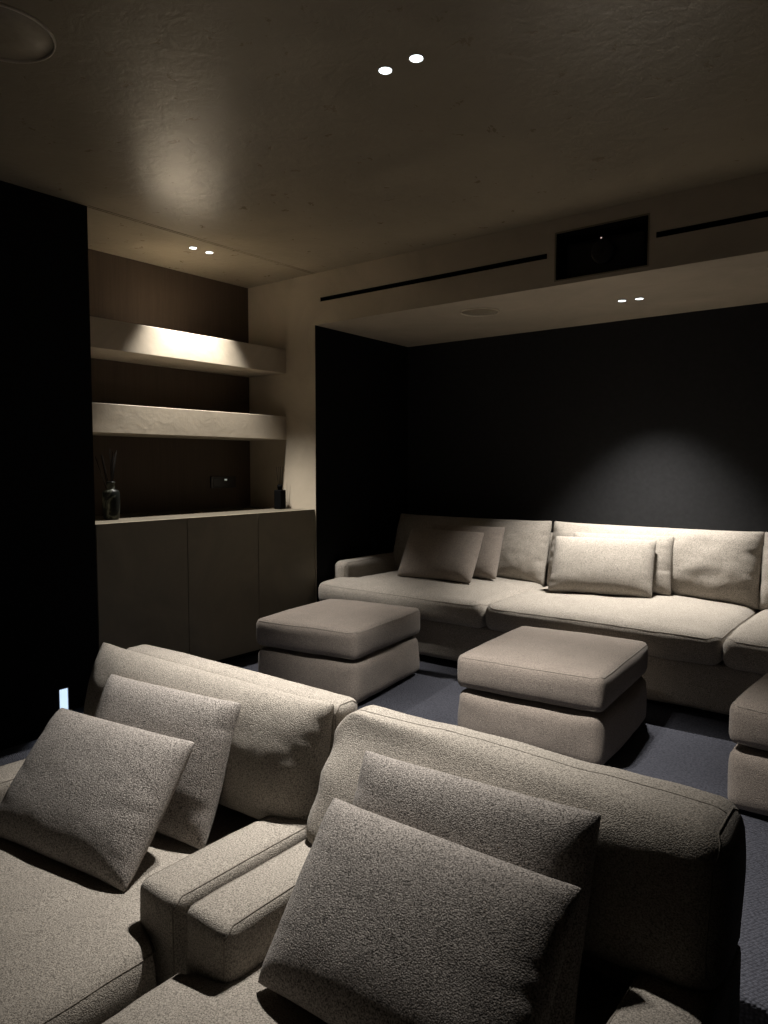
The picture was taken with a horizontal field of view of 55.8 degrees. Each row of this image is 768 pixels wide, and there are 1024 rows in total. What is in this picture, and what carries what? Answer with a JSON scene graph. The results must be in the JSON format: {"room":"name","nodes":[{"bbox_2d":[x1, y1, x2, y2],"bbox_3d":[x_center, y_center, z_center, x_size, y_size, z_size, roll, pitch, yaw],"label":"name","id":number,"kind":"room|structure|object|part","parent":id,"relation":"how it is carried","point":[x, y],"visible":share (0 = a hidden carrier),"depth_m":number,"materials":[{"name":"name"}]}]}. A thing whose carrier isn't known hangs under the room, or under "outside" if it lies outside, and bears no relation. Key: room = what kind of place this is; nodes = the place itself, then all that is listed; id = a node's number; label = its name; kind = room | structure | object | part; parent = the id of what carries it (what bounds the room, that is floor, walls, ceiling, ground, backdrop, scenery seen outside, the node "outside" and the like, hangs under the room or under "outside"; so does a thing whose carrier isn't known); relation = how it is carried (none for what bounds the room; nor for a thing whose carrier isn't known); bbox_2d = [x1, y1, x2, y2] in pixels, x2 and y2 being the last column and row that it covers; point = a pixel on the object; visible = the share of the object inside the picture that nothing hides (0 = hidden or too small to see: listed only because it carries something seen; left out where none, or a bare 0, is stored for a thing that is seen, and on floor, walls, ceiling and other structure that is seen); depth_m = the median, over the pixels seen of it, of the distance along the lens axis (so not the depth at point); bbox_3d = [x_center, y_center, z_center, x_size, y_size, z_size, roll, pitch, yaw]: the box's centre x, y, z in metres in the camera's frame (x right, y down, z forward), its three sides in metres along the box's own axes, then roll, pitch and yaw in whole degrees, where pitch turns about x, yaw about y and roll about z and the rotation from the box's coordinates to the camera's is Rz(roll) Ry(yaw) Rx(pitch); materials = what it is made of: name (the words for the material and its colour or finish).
{"room":"home theater","nodes":[
{"label":"home theater","id":0,"kind":"room"},
{"bbox_2d":[0,180,98,749],"bbox_3d":[-3.087,0.003,1.819,0.060,2.860,5.035,3,5,38],"label":"wall","id":1,"kind":"structure","parent":0,"point":[49,614],"depth_m":3.56,"materials":[{"name":"black paint"}]},
{"bbox_2d":[58,687,68,709],"bbox_3d":[-1.626,0.959,3.683,0.012,0.134,0.052,3,5,38],"label":"step light","id":2,"kind":"object","parent":1,"relation":"attached to","point":[63,693],"visible":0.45,"depth_m":3.68,"materials":[{"name":"metal"}]},
{"bbox_2d":[89,206,312,273],"bbox_3d":[-0.991,-1.593,4.328,0.022,0.004,1.655,3,5,38],"label":"trim","id":3,"kind":"structure","parent":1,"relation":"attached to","point":[91,206],"depth_m":4.18,"materials":[{"name":"beige paint"}]},
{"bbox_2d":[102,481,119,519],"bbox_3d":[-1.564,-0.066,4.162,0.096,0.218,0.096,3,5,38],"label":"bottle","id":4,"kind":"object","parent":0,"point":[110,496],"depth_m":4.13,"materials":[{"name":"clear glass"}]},
{"bbox_2d":[88,249,250,515],"bbox_3d":[-1.716,-0.332,4.663,0.100,2.560,2.155,3,5,38],"label":"wall","id":5,"kind":"structure","parent":0,"point":[152,474],"depth_m":4.88,"materials":[{"name":"brown wood"}]},
{"bbox_2d":[90,316,285,376],"bbox_3d":[-1.368,-1.041,4.661,0.394,0.169,1.653,3,5,38],"label":"shelf","id":6,"kind":"object","parent":5,"relation":"attached to","point":[113,340],"visible":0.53,"depth_m":4.55,"materials":[{"name":"paint"}]},
{"bbox_2d":[92,402,285,440],"bbox_3d":[-1.368,-0.569,4.692,0.394,0.166,1.653,3,5,38],"label":"shelf","id":7,"kind":"object","parent":5,"relation":"attached to","point":[108,419],"visible":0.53,"depth_m":4.54,"materials":[{"name":"paint"}]},
{"bbox_2d":[210,476,235,487],"bbox_3d":[-1.172,-0.217,5.272,0.014,0.083,0.230,3,5,38],"label":"socket plate","id":8,"kind":"object","parent":5,"relation":"attached to","point":[221,481],"visible":1,"depth_m":5.27,"materials":[{"name":"black plastic"}]},
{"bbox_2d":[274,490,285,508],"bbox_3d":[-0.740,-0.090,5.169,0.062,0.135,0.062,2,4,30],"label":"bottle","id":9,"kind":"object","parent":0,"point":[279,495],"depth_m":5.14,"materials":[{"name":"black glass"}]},
{"bbox_2d":[248,274,407,602],"bbox_3d":[-0.339,-0.404,5.782,0.679,2.560,1.310,3,5,38],"label":"wall","id":10,"kind":"structure","parent":0,"point":[361,383],"depth_m":5.31,"materials":[{"name":"paint"}]},
{"bbox_2d":[0,0,767,287],"bbox_3d":[-0.858,-1.475,1.729,5.200,0.100,8.200,3,5,38],"label":"ceiling","id":11,"kind":"structure","parent":0,"point":[268,129],"depth_m":2.76,"materials":[{"name":"paint"}]},
{"bbox_2d":[0,2,55,63],"bbox_3d":[-1.170,-1.451,2.200,0.324,0.008,0.324,3,5,38],"label":"ceiling speaker","id":12,"kind":"object","parent":11,"relation":"attached to","point":[24,39],"visible":1,"depth_m":2.23},
{"bbox_2d":[377,66,392,74],"bbox_3d":[0.005,-1.468,2.416,0.054,0.002,0.054,3,5,38],"label":"recessed light","id":13,"kind":"object","parent":11,"relation":"in","point":[384,70],"visible":1,"depth_m":2.41,"materials":[{"name":"paint"}]},
{"bbox_2d":[408,54,424,62],"bbox_3d":[0.104,-1.463,2.344,0.054,0.002,0.054,3,5,38],"label":"recessed light","id":14,"kind":"object","parent":11,"relation":"in","point":[414,58],"visible":1,"depth_m":2.34,"materials":[{"name":"paint"}]},
{"bbox_2d":[70,654,767,1023],"bbox_3d":[0.688,1.202,3.871,5.200,0.400,3.200,3,5,38],"label":"floor","id":15,"kind":"structure","parent":0,"point":[687,749],"depth_m":3.12,"materials":[{"name":"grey carpet"}]},
{"bbox_2d":[95,506,314,662],"bbox_3d":[-1.257,0.478,4.673,0.671,0.940,1.651,3,5,38],"label":"base cabinet","id":16,"kind":"object","parent":15,"relation":"on","point":[200,582],"visible":0.73,"depth_m":4.36,"materials":[{"name":"paint"}]},
{"bbox_3d":[-1.335,0.493,4.048,0.022,0.889,0.570,3,5,38],"label":"door","id":17,"kind":"part","parent":16,"relation":"part of","materials":[{"name":"paint"}]},
{"bbox_2d":[95,506,306,523],"bbox_3d":[-1.267,0.022,4.651,0.646,0.019,1.651,3,5,38],"label":"countertop","id":18,"kind":"structure","parent":16,"relation":"on","point":[99,519],"depth_m":4.70,"materials":[{"name":"beige stone"}]},
{"bbox_2d":[95,449,119,519],"bbox_3d":[-1.575,-0.159,4.166,0.122,0.403,0.116,1,4,13],"label":"reed diffuser","id":19,"kind":"object","parent":18,"relation":"on","point":[110,496],"visible":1,"depth_m":4.13,"materials":[{"name":"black glass"}]},
{"bbox_2d":[274,467,285,508],"bbox_3d":[-0.740,-0.172,5.163,0.062,0.300,0.062,2,4,30],"label":"reed diffuser","id":20,"kind":"object","parent":18,"relation":"on","point":[279,495],"visible":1,"depth_m":5.15,"materials":[{"name":"black glass"}]},
{"bbox_3d":[-0.988,0.465,4.489,0.022,0.889,0.545,3,5,38],"label":"door","id":21,"kind":"part","parent":16,"relation":"part of","materials":[{"name":"paint"}]},
{"bbox_3d":[-0.655,0.437,4.911,0.022,0.889,0.525,3,5,38],"label":"door","id":22,"kind":"part","parent":16,"relation":"part of","materials":[{"name":"paint"}]},
{"bbox_2d":[257,599,419,702],"bbox_3d":[-0.246,0.765,4.186,0.706,0.421,0.776,2,4,30],"label":"ottoman","id":23,"kind":"object","parent":15,"relation":"on","point":[358,650],"visible":0.94,"depth_m":3.91,"materials":[{"name":"fabric"}]},
{"bbox_2d":[257,599,419,659],"bbox_3d":[-0.246,0.646,4.176,0.689,0.182,0.760,2,4,30],"label":"cushion","id":24,"kind":"object","parent":23,"relation":"on","point":[330,629],"depth_m":3.94,"materials":[{"name":"fabric"}]},
{"bbox_2d":[319,513,767,718],"bbox_3d":[1.447,0.538,4.285,4.040,0.870,1.212,3,5,38],"label":"sofa","id":25,"kind":"object","parent":15,"relation":"on","point":[706,640],"visible":0.65,"depth_m":4.15,"materials":[{"name":"beige fabric"}]},
{"bbox_3d":[-0.070,0.580,5.519,0.138,0.511,0.832,3,5,38],"label":"arm","id":26,"kind":"part","parent":25,"relation":"part of","materials":[{"name":"fabric"}]},
{"bbox_2d":[319,570,546,627],"bbox_3d":[0.356,0.541,5.032,1.352,0.214,1.032,3,5,38],"label":"seat cushion","id":27,"kind":"object","parent":25,"relation":"on","point":[449,604],"depth_m":4.66,"materials":[{"name":"fabric"}]},
{"bbox_2d":[397,529,483,582],"bbox_3d":[0.377,0.287,4.894,0.565,0.318,0.235,2,4,34],"label":"throw pillow","id":28,"kind":"object","parent":25,"relation":"on","point":[446,555],"visible":1,"depth_m":4.81,"materials":[{"name":"fabric"}]},
{"bbox_2d":[431,524,504,578],"bbox_3d":[0.541,0.265,5.004,0.566,0.337,0.206,2,4,32],"label":"throw pillow","id":29,"kind":"object","parent":25,"relation":"on","point":[487,563],"visible":0.47,"depth_m":4.86,"materials":[{"name":"fabric"}]},
{"bbox_2d":[393,513,551,585],"bbox_3d":[0.606,0.253,5.309,1.300,0.450,0.264,3,-9,38],"label":"cushion","id":30,"kind":"object","parent":25,"relation":"on","point":[526,545],"depth_m":4.97,"materials":[{"name":"fabric"}]},
{"bbox_2d":[548,536,656,597],"bbox_3d":[1.298,0.321,4.334,0.593,0.319,0.236,2,4,27],"label":"throw pillow","id":31,"kind":"object","parent":25,"relation":"on","point":[610,566],"visible":1,"depth_m":4.27,"materials":[{"name":"fabric"}]},
{"bbox_2d":[485,586,760,665],"bbox_3d":[1.388,0.592,4.223,1.323,0.217,1.030,3,5,38],"label":"seat cushion","id":32,"kind":"object","parent":25,"relation":"on","point":[682,627],"depth_m":3.89,"materials":[{"name":"fabric"}]},
{"bbox_2d":[574,532,673,594],"bbox_3d":[1.435,0.307,4.412,0.593,0.334,0.213,2,4,27],"label":"throw pillow","id":33,"kind":"object","parent":25,"relation":"on","point":[662,571],"visible":0.3,"depth_m":4.28,"materials":[{"name":"fabric"}]},
{"bbox_3d":[1.766,0.538,4.693,3.971,0.724,0.172,3,5,38],"label":"frame","id":34,"kind":"part","parent":25,"relation":"part of","materials":[{"name":"fabric"}]},
{"bbox_2d":[547,521,764,608],"bbox_3d":[1.629,0.304,4.501,1.300,0.450,0.264,3,-8,38],"label":"cushion","id":35,"kind":"object","parent":25,"relation":"on","point":[724,568],"depth_m":4.18,"materials":[{"name":"fabric"}]},
{"bbox_2d":[722,609,767,674],"bbox_3d":[2.421,0.645,3.413,1.355,0.216,1.030,3,5,38],"label":"seat cushion","id":36,"kind":"object","parent":25,"relation":"on","point":[744,639],"depth_m":3.41,"materials":[{"name":"fabric"}]},
{"bbox_2d":[758,532,767,609],"bbox_3d":[2.642,0.356,3.711,1.300,0.450,0.264,3,-9,38],"label":"cushion","id":37,"kind":"object","parent":25,"relation":"on","point":[762,536],"depth_m":4.08,"materials":[{"name":"fabric"}]},
{"bbox_2d":[457,626,647,763],"bbox_3d":[0.801,0.815,3.398,0.703,0.421,0.775,2,4,34],"label":"ottoman","id":38,"kind":"object","parent":15,"relation":"on","point":[583,695],"visible":0.97,"depth_m":3.12,"materials":[{"name":"fabric"}]},
{"bbox_2d":[458,626,647,712],"bbox_3d":[0.802,0.696,3.392,0.690,0.183,0.760,2,4,34],"label":"cushion","id":39,"kind":"object","parent":38,"relation":"on","point":[564,671],"depth_m":3.15,"materials":[{"name":"fabric"}]},
{"bbox_2d":[727,673,767,815],"bbox_3d":[1.726,0.862,2.673,0.704,0.419,0.775,3,5,41],"label":"ottoman","id":40,"kind":"object","parent":15,"relation":"on","point":[747,784],"visible":1,"depth_m":2.57,"materials":[{"name":"fabric"}]},
{"bbox_2d":[729,674,767,750],"bbox_3d":[1.725,0.744,2.667,0.689,0.182,0.760,3,5,41],"label":"cushion","id":41,"kind":"object","parent":40,"relation":"on","point":[748,718],"depth_m":2.58,"materials":[{"name":"fabric"}]},
{"bbox_2d":[314,172,767,328],"bbox_3d":[1.164,-1.384,3.800,4.051,0.349,0.160,3,5,38],"label":"wall","id":42,"kind":"structure","parent":0,"point":[744,242],"depth_m":3.98,"materials":[{"name":"paint"}]},
{"bbox_2d":[320,254,546,301],"bbox_3d":[0.269,-1.421,4.499,1.675,0.028,0.146,3,5,38],"label":"air slot","id":43,"kind":"object","parent":42,"relation":"attached to","point":[543,256],"visible":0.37,"depth_m":4.39,"materials":[{"name":"black metal"}]},
{"bbox_2d":[554,213,649,281],"bbox_3d":[1.377,-1.376,4.074,0.488,0.244,0.847,3,5,38],"label":"trim","id":44,"kind":"structure","parent":42,"relation":"attached to","point":[563,240],"depth_m":3.86,"materials":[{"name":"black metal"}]},
{"bbox_2d":[567,229,647,277],"bbox_3d":[1.254,-1.350,3.919,0.430,0.196,0.406,3,5,38],"label":"projector","id":45,"kind":"object","parent":44,"relation":"in","point":[629,249],"visible":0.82,"depth_m":3.76,"materials":[{"name":"plastic"}]},
{"bbox_2d":[656,211,767,237],"bbox_3d":[2.041,-1.331,3.108,1.673,0.028,0.146,3,5,38],"label":"air slot","id":46,"kind":"object","parent":42,"relation":"attached to","point":[763,214],"visible":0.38,"depth_m":3.43,"materials":[{"name":"black metal"}]},
{"bbox_2d":[331,260,767,346],"bbox_3d":[1.500,-1.252,4.309,4.140,0.020,1.040,3,5,38],"label":"ceiling","id":47,"kind":"structure","parent":0,"point":[741,284],"depth_m":4.41,"materials":[{"name":"paint"}]},
{"bbox_2d":[460,307,498,316],"bbox_3d":[0.602,-1.254,4.558,0.244,0.008,0.244,3,5,38],"label":"ceiling speaker","id":48,"kind":"object","parent":47,"relation":"attached to","point":[480,311],"visible":1,"depth_m":4.57},
{"bbox_2d":[462,309,497,315],"bbox_3d":[0.602,-1.258,4.558,0.232,0.001,0.232,3,5,38],"label":"grille","id":49,"kind":"object","parent":48,"relation":"attached to","point":[466,312],"depth_m":4.58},
{"bbox_2d":[408,302,767,545],"bbox_3d":[1.840,-0.167,4.812,4.140,2.211,0.160,3,5,38],"label":"wall","id":50,"kind":"structure","parent":0,"point":[656,421],"depth_m":4.97,"materials":[{"name":"grey fabric"}]},
{"bbox_3d":[-1.847,1.560,0.665,5.200,0.100,5.000,3,5,38],"label":"floor","id":51,"kind":"structure","parent":0,"visible":0},
{"bbox_2d":[0,740,36,766],"bbox_3d":[-1.349,1.246,3.198,1.068,0.200,0.380,3,5,38],"label":"step","id":52,"kind":"structure","parent":51,"relation":"on","point":[13,754],"depth_m":3.40,"materials":[{"name":"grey carpet"}]},
{"bbox_2d":[0,642,358,1023],"bbox_3d":[-0.850,0.964,1.943,1.059,0.922,1.226,3,5,38],"label":"sofa","id":53,"kind":"object","parent":51,"relation":"on","point":[76,947],"visible":0.52,"depth_m":1.80,"materials":[{"name":"beige fabric"}]},
{"bbox_3d":[-1.055,1.010,2.413,0.149,0.434,0.553,3,5,38],"label":"arm","id":54,"kind":"part","parent":53,"relation":"part of","materials":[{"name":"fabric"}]},
{"bbox_2d":[0,708,193,890],"bbox_3d":[-0.816,0.766,2.007,0.564,0.306,0.271,2,4,30],"label":"throw pillow","id":55,"kind":"object","parent":53,"relation":"on","point":[91,796],"visible":1,"depth_m":1.92,"materials":[{"name":"fabric"}]},
{"bbox_2d":[0,804,257,1023],"bbox_3d":[-0.876,1.021,1.931,1.014,0.218,1.168,3,5,38],"label":"seat cushion","id":56,"kind":"object","parent":53,"relation":"on","point":[76,947],"depth_m":1.62,"materials":[{"name":"fabric"}]},
{"bbox_2d":[94,674,240,848],"bbox_3d":[-0.689,0.721,2.161,0.564,0.364,0.213,2,4,31],"label":"throw pillow","id":57,"kind":"object","parent":53,"relation":"on","point":[210,723],"visible":0.56,"depth_m":2.05,"materials":[{"name":"fabric"}]},
{"bbox_2d":[83,642,334,819],"bbox_3d":[-0.591,0.675,2.264,1.050,0.375,0.207,4,-7,34],"label":"cushion","id":58,"kind":"object","parent":53,"relation":"on","point":[282,740],"depth_m":2.03,"materials":[{"name":"fabric"}]},
{"bbox_3d":[-0.346,1.046,1.855,0.150,0.435,0.553,3,5,38],"label":"arm","id":59,"kind":"part","parent":53,"relation":"part of","materials":[{"name":"fabric"}]},
{"bbox_3d":[-0.510,0.926,2.372,1.056,0.849,0.127,3,5,38],"label":"frame","id":60,"kind":"part","parent":53,"relation":"part of","materials":[{"name":"fabric"}]},
{"bbox_2d":[100,705,745,1023],"bbox_3d":[-0.028,1.017,1.304,1.005,0.900,1.233,3,5,38],"label":"sofa","id":61,"kind":"object","parent":51,"relation":"on","point":[664,922],"visible":0.42,"depth_m":1.43,"materials":[{"name":"beige fabric"}]},
{"bbox_3d":[-0.213,1.052,1.750,0.149,0.436,0.553,3,5,38],"label":"arm","id":62,"kind":"part","parent":61,"relation":"part of","materials":[{"name":"fabric"}]},
{"bbox_2d":[101,963,629,1023],"bbox_3d":[-0.049,1.081,1.282,0.998,0.218,1.164,3,5,38],"label":"seat cushion","id":63,"kind":"object","parent":61,"relation":"on","point":[207,994],"depth_m":1.45,"materials":[{"name":"fabric"}]},
{"bbox_2d":[258,798,580,1023],"bbox_3d":[0.047,0.810,1.380,0.584,0.310,0.267,3,5,37],"label":"throw pillow","id":64,"kind":"object","parent":61,"relation":"on","point":[384,920],"visible":1,"depth_m":1.32,"materials":[{"name":"fabric"}]},
{"bbox_2d":[353,751,600,1023],"bbox_3d":[0.147,0.763,1.518,0.563,0.368,0.209,2,4,33],"label":"throw pillow","id":65,"kind":"object","parent":61,"relation":"on","point":[557,841],"visible":0.48,"depth_m":1.45,"materials":[{"name":"fabric"}]},
{"bbox_2d":[306,705,745,991],"bbox_3d":[0.256,0.705,1.648,1.001,0.321,0.307,3,5,38],"label":"cushion","id":66,"kind":"object","parent":61,"relation":"on","point":[666,906],"depth_m":1.39,"materials":[{"name":"fabric"}]},
{"bbox_3d":[0.308,1.113,1.740,0.987,0.557,0.128,3,5,38],"label":"frame","id":67,"kind":"part","parent":61,"relation":"part of","materials":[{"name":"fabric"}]},
{"bbox_3d":[0.445,1.087,1.235,0.151,0.436,0.553,3,5,38],"label":"arm","id":68,"kind":"part","parent":61,"relation":"part of","materials":[{"name":"fabric"}]}
]}

